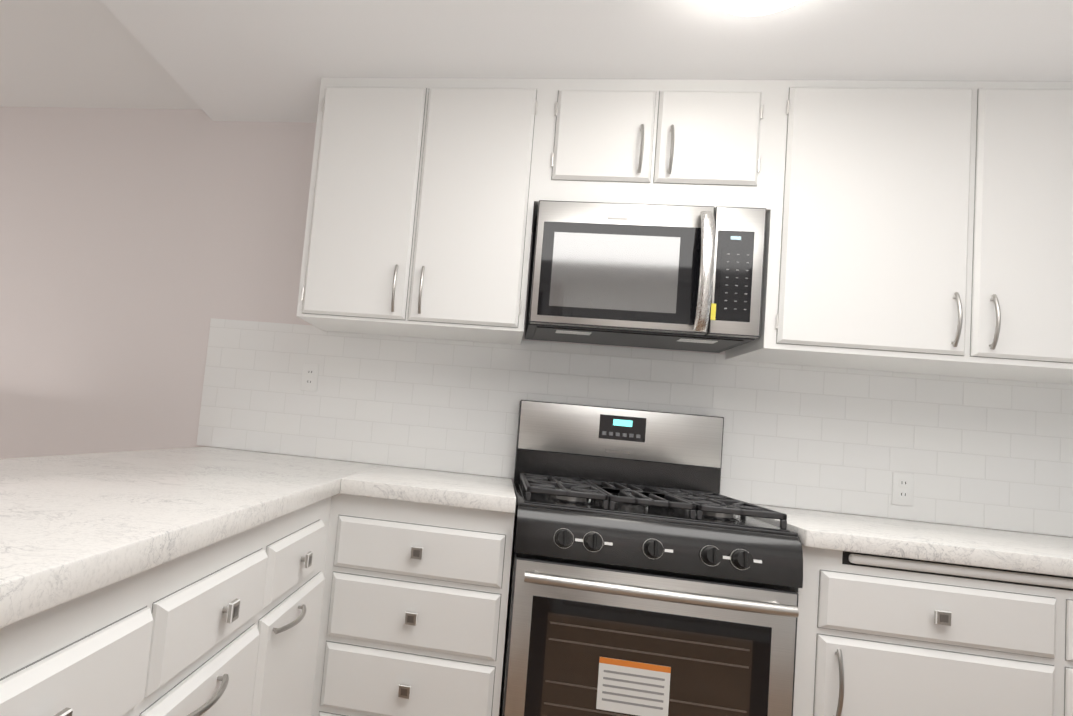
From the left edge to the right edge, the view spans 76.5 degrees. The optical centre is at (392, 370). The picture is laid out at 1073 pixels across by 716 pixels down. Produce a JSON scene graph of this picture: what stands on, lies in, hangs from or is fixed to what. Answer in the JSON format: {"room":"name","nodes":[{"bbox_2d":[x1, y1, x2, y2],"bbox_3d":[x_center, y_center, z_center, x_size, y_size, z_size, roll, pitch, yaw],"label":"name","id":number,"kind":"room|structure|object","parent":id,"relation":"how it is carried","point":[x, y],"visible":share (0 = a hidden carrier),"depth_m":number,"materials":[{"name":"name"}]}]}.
{"room":"kitchen","nodes":[
{"label":"kitchen","id":0,"kind":"room"},
{"bbox_2d":[0,0,200,108],"bbox_3d":[-4.321,-1.693,0.657,6.200,0.020,6.025,5,-4,10],"label":"ceiling","id":1,"kind":"structure","parent":0,"point":[78,53],"depth_m":2.69,"materials":[{"name":"white paint"}]},
{"bbox_2d":[0,107,1072,537],"bbox_3d":[-1.453,-0.026,3.054,11.300,2.450,0.100,5,-4,10],"label":"wall","id":2,"kind":"structure","parent":0,"point":[140,249],"depth_m":2.99,"materials":[{"name":"white paint"}]},
{"bbox_2d":[296,77,543,344],"bbox_3d":[0.120,-0.611,2.569,0.828,0.919,0.432,5,-4,10],"label":"upper cabinet","id":3,"kind":"object","parent":2,"relation":"attached to","point":[419,219],"visible":1,"depth_m":2.40,"materials":[{"name":"white paint"}]},
{"bbox_2d":[196,318,1072,536],"bbox_3d":[1.633,0.246,2.471,4.997,0.556,0.007,5,-4,10],"label":"tile backsplash","id":4,"kind":"structure","parent":2,"relation":"attached to","point":[984,453],"depth_m":2.56,"materials":[{"name":"white tile"}]},
{"bbox_2d":[301,363,318,391],"bbox_3d":[-0.349,0.030,2.806,0.070,0.116,0.007,5,-4,10],"label":"outlet","id":5,"kind":"object","parent":4,"relation":"attached to","point":[309,377],"visible":1,"depth_m":2.80,"materials":[{"name":"white plastic"}]},
{"bbox_2d":[892,472,913,505],"bbox_3d":[1.860,0.433,2.410,0.070,0.116,0.007,5,-4,10],"label":"outlet","id":6,"kind":"object","parent":4,"relation":"attached to","point":[902,488],"visible":1,"depth_m":2.41,"materials":[{"name":"white plastic"}]},
{"bbox_2d":[532,79,777,231],"bbox_3d":[0.931,-0.779,2.452,0.778,0.451,0.432,5,-4,10],"label":"upper cabinet","id":7,"kind":"object","parent":2,"relation":"attached to","point":[688,142],"visible":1,"depth_m":2.28,"materials":[{"name":"white paint"}]},
{"bbox_2d":[525,200,765,352],"bbox_3d":[0.879,-0.331,2.398,0.737,0.440,0.475,5,-4,10],"label":"microwave","id":8,"kind":"object","parent":7,"relation":"attached to","point":[680,277],"visible":1,"depth_m":2.23,"materials":[{"name":"grey metal"}]},
{"bbox_2d":[725,80,1072,384],"bbox_3d":[1.863,-0.468,2.292,1.158,0.919,0.394,5,-4,10],"label":"upper cabinet","id":9,"kind":"object","parent":2,"relation":"attached to","point":[921,227],"visible":1,"depth_m":2.11,"materials":[{"name":"white paint"}]},
{"bbox_2d":[100,0,1072,122],"bbox_3d":[1.221,-1.222,-0.340,5.100,0.073,5.925,5,-4,10],"label":"ceiling","id":10,"kind":"structure","parent":0,"point":[251,60],"depth_m":2.13,"materials":[{"name":"white paint"}]},
{"bbox_2d":[707,0,801,15],"bbox_3d":[0.976,-1.027,1.720,0.340,0.060,0.340,5,-4,10],"label":"kitchen ceiling light","id":11,"kind":"object","parent":10,"relation":"attached to","point":[748,7],"visible":1,"depth_m":1.80,"materials":[{"name":"white glass"}]},
{"bbox_3d":[-2.044,0.957,0.050,11.300,0.050,6.025,5,-4,10],"label":"floor","id":12,"kind":"structure","parent":0,"visible":0},
{"bbox_2d":[0,555,183,715],"bbox_3d":[-0.768,0.664,0.769,0.720,0.874,0.495,5,-4,10],"label":"base cabinet","id":13,"kind":"object","parent":12,"relation":"on","point":[107,650],"depth_m":0.84,"materials":[{"name":"white paint"}]},
{"bbox_2d":[0,447,515,627],"bbox_3d":[-0.411,0.267,1.223,1.297,0.046,3.095,5,-4,10],"label":"countertop","id":14,"kind":"structure","parent":13,"relation":"on","point":[74,526],"depth_m":1.28,"materials":[{"name":"white stone"}]},
{"bbox_2d":[164,515,283,715],"bbox_3d":[-0.690,0.706,1.251,0.720,0.874,0.485,5,-4,10],"label":"base cabinet","id":15,"kind":"object","parent":12,"relation":"on","point":[229,626],"depth_m":1.24,"materials":[{"name":"white paint"}]},
{"bbox_2d":[264,497,330,715],"bbox_3d":[-0.609,0.750,1.746,0.720,0.874,0.522,5,-4,10],"label":"base cabinet","id":16,"kind":"object","parent":12,"relation":"on","point":[300,587],"depth_m":1.70,"materials":[{"name":"white paint"}]},
{"bbox_2d":[311,493,514,715],"bbox_3d":[0.100,0.856,2.276,0.552,0.874,0.760,5,-4,10],"label":"base cabinet","id":17,"kind":"object","parent":12,"relation":"on","point":[414,610],"visible":1,"depth_m":1.94,"materials":[{"name":"white paint"}]},
{"bbox_2d":[499,400,802,715],"bbox_3d":[0.760,0.726,2.146,0.754,1.234,0.818,5,-4,10],"label":"gas range","id":18,"kind":"object","parent":12,"relation":"on","point":[651,574],"visible":1,"depth_m":1.84,"materials":[{"name":"grey metal"}]},
{"bbox_2d":[789,545,1072,715],"bbox_3d":[1.430,0.964,2.061,0.616,0.874,0.735,5,-4,10],"label":"base cabinet","id":19,"kind":"object","parent":12,"relation":"on","point":[879,635],"visible":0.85,"depth_m":1.71,"materials":[{"name":"white paint"}]},
{"bbox_2d":[726,504,1072,576],"bbox_3d":[2.093,0.557,1.983,1.880,0.046,0.747,5,-4,10],"label":"countertop","id":20,"kind":"structure","parent":19,"relation":"on","point":[1005,550],"depth_m":1.79,"materials":[{"name":"white stone"}]}
]}

